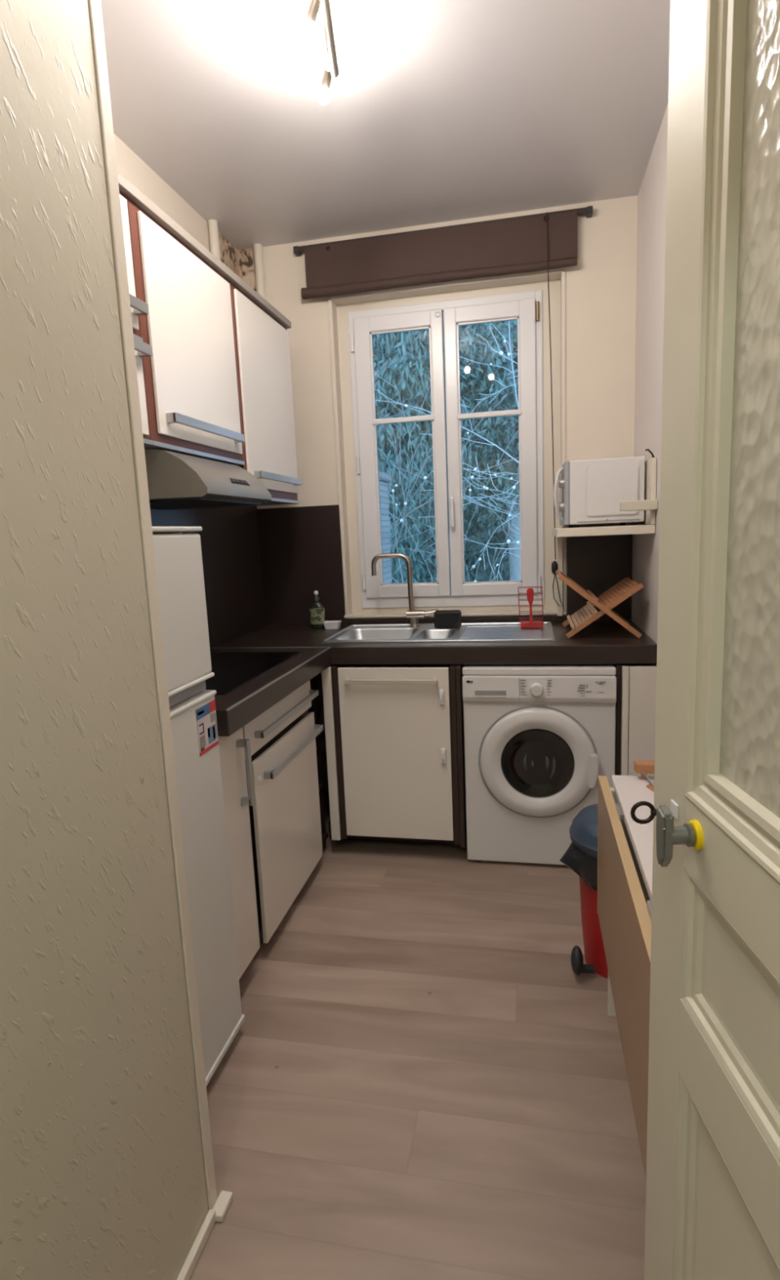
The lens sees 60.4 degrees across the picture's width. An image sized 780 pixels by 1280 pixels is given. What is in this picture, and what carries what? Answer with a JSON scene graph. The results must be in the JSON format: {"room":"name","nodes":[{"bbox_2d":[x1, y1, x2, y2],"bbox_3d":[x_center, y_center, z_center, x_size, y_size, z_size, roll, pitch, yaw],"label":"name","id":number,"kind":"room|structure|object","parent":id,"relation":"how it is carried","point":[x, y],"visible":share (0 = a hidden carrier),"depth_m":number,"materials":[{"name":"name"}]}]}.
{"room":"kitchen","nodes":[
{"label":"kitchen","id":0,"kind":"room"},
{"bbox_2d":[0,0,208,1279],"bbox_3d":[-0.727,0.020,-0.009,0.080,2.845,2.485,-1,9,12],"label":"wall partition","id":1,"kind":"structure","parent":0,"point":[102,1171],"depth_m":1.00,"materials":[{"name":"beige paint"}]},
{"bbox_2d":[87,0,217,1210],"bbox_3d":[-0.473,-0.186,1.210,0.083,2.845,0.032,-1,9,12],"label":"trim","id":2,"kind":"structure","parent":1,"relation":"attached to","point":[95,8],"depth_m":1.20,"materials":[{"name":"beige paint"}]},
{"bbox_2d":[176,1190,233,1279],"bbox_3d":[-0.608,1.404,0.228,0.030,0.028,2.540,-1,9,12],"label":"baseboard","id":3,"kind":"structure","parent":1,"relation":"attached to","point":[219,1212],"depth_m":1.36,"materials":[{"name":"beige paint"}]},
{"bbox_2d":[114,133,210,251],"bbox_3d":[-0.970,-0.381,2.568,0.100,2.845,2.740,-1,9,12],"label":"wall","id":4,"kind":"structure","parent":0,"point":[130,166],"depth_m":2.65,"materials":[{"name":"beige paint"}]},
{"bbox_2d":[119,191,148,342],"bbox_3d":[-0.929,-0.974,1.577,0.391,0.381,0.673,-1,9,12],"label":"upper cabinet","id":5,"kind":"object","parent":4,"relation":"attached to","point":[138,307],"visible":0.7,"depth_m":1.83,"materials":[{"name":"white laminate"}]},
{"bbox_2d":[117,172,291,328],"bbox_3d":[-0.811,-1.280,2.154,0.338,0.028,1.955,-1,9,12],"label":"board","id":6,"kind":"object","parent":5,"relation":"on","point":[126,188],"visible":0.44,"depth_m":2.17,"materials":[{"name":"beige wood"}]},
{"bbox_2d":[133,337,152,445],"bbox_3d":[-0.915,-0.646,1.629,0.391,0.277,0.673,-1,9,12],"label":"upper cabinet","id":7,"kind":"object","parent":4,"relation":"attached to","point":[142,349],"visible":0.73,"depth_m":1.88,"materials":[{"name":"white laminate"}]},
{"bbox_2d":[127,197,244,465],"bbox_3d":[-0.791,-0.943,2.240,0.391,0.661,0.649,-1,9,12],"label":"upper cabinet","id":8,"kind":"object","parent":4,"relation":"attached to","point":[190,375],"visible":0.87,"depth_m":2.12,"materials":[{"name":"white laminate"}]},
{"bbox_2d":[150,506,265,646],"bbox_3d":[-0.877,-0.268,2.739,0.010,0.679,1.789,-1,9,12],"label":"backsplash","id":9,"kind":"structure","parent":4,"relation":"attached to","point":[229,535],"depth_m":3.21,"materials":[{"name":"black"}]},
{"bbox_2d":[208,219,221,261],"bbox_3d":[-0.783,-1.342,3.144,0.043,1.145,0.044,-1,9,12],"label":"pipe","id":10,"kind":"object","parent":4,"relation":"attached to","point":[212,224],"visible":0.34,"depth_m":3.05,"materials":[{"name":"beige paint"}]},
{"bbox_2d":[208,226,256,291],"bbox_3d":[-0.730,-1.665,3.244,0.120,0.545,0.320,-1,9,12],"label":"wall","id":11,"kind":"structure","parent":4,"relation":"attached to","point":[242,262],"depth_m":3.36,"materials":[{"name":"paper"}]},
{"bbox_2d":[229,281,302,506],"bbox_3d":[-0.662,-0.984,2.858,0.391,0.786,0.606,-1,9,12],"label":"upper cabinet","id":12,"kind":"object","parent":4,"relation":"attached to","point":[261,343],"visible":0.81,"depth_m":2.77,"materials":[{"name":"white laminate"}]},
{"bbox_2d":[144,448,271,510],"bbox_3d":[-0.710,-0.544,2.319,0.464,0.155,0.605,-1,9,12],"label":"hood","id":13,"kind":"object","parent":12,"relation":"attached to","point":[175,481],"visible":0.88,"depth_m":2.06,"materials":[{"name":"silver metal"}]},
{"bbox_2d":[101,0,670,249],"bbox_3d":[-0.086,-1.644,0.890,2.700,0.100,5.220,-1,9,12],"label":"ceiling","id":14,"kind":"structure","parent":0,"point":[437,111],"depth_m":2.28,"materials":[{"name":"paint"}]},
{"bbox_2d":[299,0,338,105],"bbox_3d":[-0.178,-1.555,1.389,0.127,0.225,1.106,-3,9,-3],"label":"ceiling light","id":15,"kind":"object","parent":14,"relation":"attached to","point":[308,28],"visible":1,"depth_m":1.71,"materials":[{"name":"silver metal"}]},
{"bbox_2d":[189,791,646,1279],"bbox_3d":[0.039,1.262,1.353,2.700,0.100,5.220,-1,9,12],"label":"floor","id":16,"kind":"structure","parent":0,"point":[420,1079],"depth_m":1.72,"materials":[{"name":"brown wood"}]},
{"bbox_2d":[151,526,245,1085],"bbox_3d":[-0.789,0.471,1.619,0.586,1.447,0.560,-1,9,12],"label":"refrigerator","id":17,"kind":"object","parent":16,"relation":"on","point":[178,555],"visible":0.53,"depth_m":1.70,"materials":[{"name":"white metal"}]},
{"bbox_2d":[217,727,260,979],"bbox_3d":[-0.699,0.650,2.075,0.552,0.773,0.240,-1,9,12],"label":"base cabinet","id":18,"kind":"object","parent":16,"relation":"on","point":[237,802],"visible":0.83,"depth_m":2.05,"materials":[{"name":"grey laminate"}]},
{"bbox_2d":[242,680,323,943],"bbox_3d":[-0.606,0.585,2.529,0.550,0.796,0.686,-1,9,12],"label":"base cabinet","id":19,"kind":"object","parent":16,"relation":"on","point":[286,828],"visible":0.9,"depth_m":2.42,"materials":[{"name":"grey laminate"}]},
{"bbox_2d":[209,646,331,736],"bbox_3d":[-0.635,0.154,2.433,0.578,0.080,1.018,-1,9,12],"label":"countertop","id":20,"kind":"structure","parent":19,"relation":"on","point":[237,708],"depth_m":2.26,"materials":[{"name":"black laminate"}]},
{"bbox_2d":[205,651,301,694],"bbox_3d":[-0.637,0.111,2.443,0.415,0.006,0.710,-1,9,12],"label":"cooktop","id":21,"kind":"object","parent":20,"relation":"in","point":[232,671],"visible":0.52,"depth_m":2.47,"materials":[{"name":"black glass"}]},
{"bbox_2d":[259,840,326,945],"bbox_3d":[-0.636,1.012,2.599,0.455,0.059,1.160,-1,9,12],"label":"plinth","id":22,"kind":"object","parent":16,"relation":"on","point":[261,940],"visible":0.07,"depth_m":2.37,"materials":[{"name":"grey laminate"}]},
{"bbox_2d":[307,675,328,844],"bbox_3d":[-0.552,0.516,2.953,0.485,0.798,0.171,-1,9,12],"label":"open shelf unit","id":23,"kind":"object","parent":16,"relation":"on","point":[313,685],"visible":0.12,"depth_m":2.98,"materials":[{"name":"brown laminate"}]},
{"bbox_2d":[321,664,466,847],"bbox_3d":[0.043,0.490,3.147,0.652,0.858,0.660,-1,9,12],"label":"base cabinet","id":24,"kind":"object","parent":16,"relation":"on","point":[396,728],"depth_m":2.85,"materials":[{"name":"grey laminate"}]},
{"bbox_2d":[209,620,657,664],"bbox_3d":[0.178,0.008,3.138,1.915,0.077,0.708,-1,9,12],"label":"countertop","id":25,"kind":"structure","parent":24,"relation":"on","point":[601,642],"depth_m":2.79,"materials":[{"name":"black laminate"}]},
{"bbox_2d":[309,591,325,628],"bbox_3d":[-0.378,-0.158,3.467,0.082,0.194,0.051,-1,9,12],"label":"bottle","id":26,"kind":"object","parent":25,"relation":"on","point":[317,610],"visible":0.96,"depth_m":3.45,"materials":[{"name":"green glass"}]},
{"bbox_2d":[322,620,342,629],"bbox_3d":[-0.295,-0.076,3.430,0.089,0.036,0.068,-1,9,12],"label":"soap dish","id":27,"kind":"object","parent":25,"relation":"on","point":[329,624],"visible":1,"depth_m":3.40,"materials":[{"name":"white ceramic"}]},
{"bbox_2d":[371,552,439,626],"bbox_3d":[0.077,-0.249,3.329,0.331,0.367,0.058,-1,9,12],"label":"mixer tap","id":28,"kind":"object","parent":25,"relation":"on","point":[414,615],"visible":0.99,"depth_m":3.31,"materials":[{"name":"silver metal"}]},
{"bbox_2d":[321,622,555,667],"bbox_3d":[0.246,0.041,3.139,1.011,0.168,0.521,-1,9,12],"label":"sink","id":29,"kind":"object","parent":25,"relation":"in","point":[506,631],"visible":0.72,"depth_m":3.13,"materials":[{"name":"silver metal"}]},
{"bbox_2d":[431,609,462,628],"bbox_3d":[0.269,-0.099,3.208,0.144,0.086,0.042,-1,9,12],"label":"sponge holder","id":30,"kind":"object","parent":29,"relation":"on","point":[442,619],"visible":1,"depth_m":3.19,"materials":[{"name":"black plastic"}]},
{"bbox_2d":[518,586,543,628],"bbox_3d":[0.654,-0.152,3.111,0.115,0.188,0.067,-1,9,12],"label":"utensil rack","id":31,"kind":"object","parent":29,"relation":"on","point":[529,624],"visible":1,"depth_m":3.09,"materials":[{"name":"red plastic"}]},
{"bbox_2d":[520,620,543,628],"bbox_3d":[0.662,-0.073,3.127,0.102,0.027,0.060,-1,9,12],"label":"tray","id":32,"kind":"object","parent":31,"relation":"on","point":[529,624],"depth_m":3.10,"materials":[{"name":"red plastic"}]},
{"bbox_2d":[555,568,644,638],"bbox_3d":[0.903,-0.169,2.934,0.338,0.271,0.370,-1,9,12],"label":"dish rack","id":33,"kind":"object","parent":25,"relation":"on","point":[626,588],"visible":1,"depth_m":2.80,"materials":[{"name":"brown wood"}]},
{"bbox_2d":[462,664,616,865],"bbox_3d":[0.655,0.495,2.972,0.602,0.852,0.567,-1,9,12],"label":"washing machine","id":34,"kind":"object","parent":16,"relation":"on","point":[539,739],"visible":0.91,"depth_m":2.72,"materials":[{"name":"white metal"}]},
{"bbox_2d":[560,803,608,977],"bbox_3d":[0.711,0.792,2.144,0.331,0.520,0.298,-1,9,12],"label":"pedal bin","id":35,"kind":"object","parent":16,"relation":"on","point":[580,856],"visible":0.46,"depth_m":2.09,"materials":[{"name":"red plastic"}]},
{"bbox_2d":[613,664,621,775],"bbox_3d":[0.976,0.476,2.983,0.016,0.858,0.600,-1,9,12],"label":"panel","id":36,"kind":"object","parent":16,"relation":"on","point":[618,667],"visible":0.21,"depth_m":2.66,"materials":[{"name":"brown laminate"}]},
{"bbox_2d":[620,666,629,775],"bbox_3d":[0.935,0.527,2.675,0.023,0.858,0.028,-1,9,12],"label":"filler panel","id":37,"kind":"object","parent":16,"relation":"on","point":[625,669],"visible":0.56,"depth_m":2.63,"materials":[{"name":"white laminate"}]},
{"bbox_2d":[597,774,654,1179],"bbox_3d":[0.674,0.793,1.540,0.296,0.712,0.867,-1,9,12],"label":"folding table","id":38,"kind":"object","parent":16,"relation":"on","point":[625,846],"visible":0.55,"depth_m":1.47,"materials":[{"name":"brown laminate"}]},
{"bbox_2d":[634,760,654,791],"bbox_3d":[0.720,0.371,1.768,0.119,0.046,0.185,-1,9,12],"label":"tool","id":39,"kind":"object","parent":38,"relation":"on","point":[645,767],"visible":0.46,"depth_m":1.83,"materials":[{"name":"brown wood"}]},
{"bbox_2d":[627,666,657,776],"bbox_3d":[1.001,0.526,2.660,0.107,0.858,0.018,-1,9,12],"label":"base cabinet","id":40,"kind":"object","parent":16,"relation":"on","point":[642,679],"visible":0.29,"depth_m":2.62,"materials":[{"name":"white laminate"}]},
{"bbox_2d":[257,195,637,791],"bbox_3d":[0.257,-0.589,3.542,1.910,2.845,0.300,-1,9,12],"label":"wall","id":41,"kind":"structure","parent":0,"point":[601,290],"depth_m":3.17,"materials":[{"name":"beige paint"}]},
{"bbox_2d":[253,243,266,299],"bbox_3d":[-0.629,-1.342,3.418,0.043,1.245,0.044,-1,9,12],"label":"pipe","id":42,"kind":"object","parent":41,"relation":"attached to","point":[258,249],"visible":0.34,"depth_m":3.32,"materials":[{"name":"beige paint"}]},
{"bbox_2d":[257,504,346,625],"bbox_3d":[-0.474,-0.390,3.567,0.465,0.625,0.010,-1,9,12],"label":"backsplash","id":43,"kind":"structure","parent":41,"relation":"attached to","point":[300,547],"depth_m":3.56,"materials":[{"name":"black"}]},
{"bbox_2d":[293,205,592,559],"bbox_3d":[0.250,-1.157,3.249,1.402,1.558,0.081,-1,9,12],"label":"blind","id":44,"kind":"object","parent":41,"relation":"attached to","point":[548,241],"visible":1,"depth_m":3.12,"materials":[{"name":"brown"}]},
{"bbox_2d":[347,289,544,608],"bbox_3d":[0.286,-0.917,3.399,0.958,1.505,0.118,-1,9,12],"label":"window","id":45,"kind":"structure","parent":41,"relation":"in","point":[526,307],"depth_m":3.37,"materials":[{"name":"white plastic"}]},
{"bbox_2d":[327,267,566,617],"bbox_3d":[0.288,-0.919,3.347,1.140,1.605,0.078,-1,9,12],"label":"trim","id":46,"kind":"structure","parent":41,"relation":"attached to","point":[562,270],"depth_m":3.32,"materials":[{"name":"cream beige paint"}]},
{"bbox_2d":[336,279,561,613],"bbox_3d":[0.304,-0.926,3.417,1.101,1.575,0.034,-1,9,12],"label":"window frame","id":47,"kind":"structure","parent":41,"relation":"attached to","point":[550,603],"depth_m":3.35,"materials":[{"name":"cream beige paint"}]},
{"bbox_2d":[346,615,567,624],"bbox_3d":[0.323,-0.103,3.449,1.138,0.027,0.012,-1,9,12],"label":"strip","id":48,"kind":"object","parent":41,"relation":"attached to","point":[546,618],"visible":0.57,"depth_m":3.42,"materials":[{"name":"black"}]},
{"bbox_2d":[567,534,632,621],"bbox_3d":[1.021,-0.302,3.272,0.304,0.416,0.010,-1,9,12],"label":"backsplash","id":49,"kind":"structure","parent":41,"relation":"attached to","point":[597,563],"depth_m":3.26,"materials":[{"name":"black"}]},
{"bbox_2d":[631,103,668,666],"bbox_3d":[0.909,-0.329,1.733,0.100,2.845,3.620,-1,9,12],"label":"wall","id":50,"kind":"structure","parent":0,"point":[651,197],"depth_m":2.72,"materials":[{"name":"grey paint"}]},
{"bbox_2d":[551,457,657,616],"bbox_3d":[0.921,-0.414,2.969,0.376,0.686,0.597,-1,9,12],"label":"wall shelf","id":51,"kind":"object","parent":50,"relation":"attached to","point":[642,527],"visible":0.78,"depth_m":2.68,"materials":[{"name":"beige paint"}]},
{"bbox_2d":[551,560,563,606],"bbox_3d":[0.825,-0.276,3.297,0.059,0.228,0.047,-1,9,12],"label":"cable","id":52,"kind":"object","parent":51,"relation":"attached to","point":[554,565],"visible":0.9,"depth_m":3.28,"materials":[{"name":"black plastic"}]},
{"bbox_2d":[553,456,645,527],"bbox_3d":[0.903,-0.640,2.967,0.356,0.272,0.467,-1,9,12],"label":"microwave oven","id":53,"kind":"object","parent":51,"relation":"on","point":[591,491],"visible":0.98,"depth_m":2.74,"materials":[{"name":"white metal"}]},
{"bbox_2d":[619,499,657,511],"bbox_3d":[0.968,-0.524,2.610,0.136,0.038,0.036,-1,9,12],"label":"batten","id":54,"kind":"object","parent":51,"relation":"attached to","point":[647,504],"visible":1,"depth_m":2.59,"materials":[{"name":"beige paint"}]},
{"bbox_2d":[645,448,654,457],"bbox_3d":[1.022,-0.684,2.634,0.037,0.133,0.007,-1,9,12],"label":"wire hook","id":55,"kind":"object","parent":51,"relation":"attached to","point":[648,450],"visible":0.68,"depth_m":2.62,"materials":[{"name":"black plastic"}]},
{"bbox_3d":[0.230,-0.031,0.051,1.770,2.845,0.080,-1,9,12],"label":"doorway","id":56,"kind":"structure","parent":0,"visible":0},
{"bbox_2d":[644,0,779,1279],"bbox_3d":[0.342,0.286,0.534,0.079,2.042,0.735,-2,9,1],"label":"door","id":57,"kind":"structure","parent":56,"relation":"attached to","point":[713,1193],"depth_m":0.71,"materials":[{"name":"beige paint"}]},
{"bbox_2d":[630,800,657,824],"bbox_3d":[0.326,0.216,0.841,0.049,0.030,0.009,-2,9,1],"label":"key","id":58,"kind":"object","parent":57,"relation":"attached to","point":[653,811],"visible":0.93,"depth_m":0.84,"materials":[{"name":"black metal"}]},
{"label":"outside","id":59,"kind":"structure","parent":0,"visible":0},
{"bbox_3d":[1.873,0.781,8.955,18.000,0.100,10.200,-1,9,12],"label":"ground","id":60,"kind":"structure","parent":59,"visible":0},
{"bbox_2d":[378,471,391,583],"bbox_3d":[-0.129,0.101,5.053,0.325,2.640,0.320,-1,9,12],"label":"gate post","id":61,"kind":"object","parent":60,"relation":"on","point":[384,477],"visible":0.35,"depth_m":4.84,"materials":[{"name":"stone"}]},
{"bbox_2d":[372,317,504,583],"bbox_3d":[-0.220,-1.444,6.541,2.659,5.236,2.459,-3,9,0],"label":"evergreen tree","id":62,"kind":"object","parent":60,"relation":"on","point":[399,499],"visible":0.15,"depth_m":6.00,"materials":[{"name":"green plant"}]},
{"bbox_2d":[372,321,519,583],"bbox_3d":[0.768,-2.308,8.395,4.533,6.274,2.254,0,9,14],"label":"evergreen tree","id":63,"kind":"object","parent":60,"relation":"on","point":[472,535],"visible":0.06,"depth_m":8.30,"materials":[{"name":"green plant"}]},
{"bbox_2d":[373,320,519,582],"bbox_3d":[1.437,-3.119,10.971,10.006,7.600,2.243,-1,9,12],"label":"hedge","id":64,"kind":"object","parent":60,"relation":"on","point":[478,548],"visible":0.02,"depth_m":10.70,"materials":[{"name":"green plant"}]},
{"bbox_2d":[373,320,520,580],"bbox_3d":[1.254,-1.792,6.648,2.848,5.764,2.718,7,13,45],"label":"evergreen tree","id":65,"kind":"object","parent":60,"relation":"on","point":[506,426],"visible":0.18,"depth_m":6.34,"materials":[{"name":"green plant"}]},
{"bbox_2d":[373,346,520,582],"bbox_3d":[-0.096,-0.518,5.494,4.115,3.731,0.678,-1,9,12],"label":"bare shrub","id":66,"kind":"object","parent":60,"relation":"on","point":[425,477],"visible":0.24,"depth_m":5.40,"materials":[{"name":"grey plant"}]},
{"bbox_2d":[376,320,519,581],"bbox_3d":[0.953,-1.025,5.138,2.292,4.748,0.588,-1,9,12],"label":"bare shrub","id":67,"kind":"object","parent":60,"relation":"on","point":[500,353],"visible":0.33,"depth_m":5.03,"materials":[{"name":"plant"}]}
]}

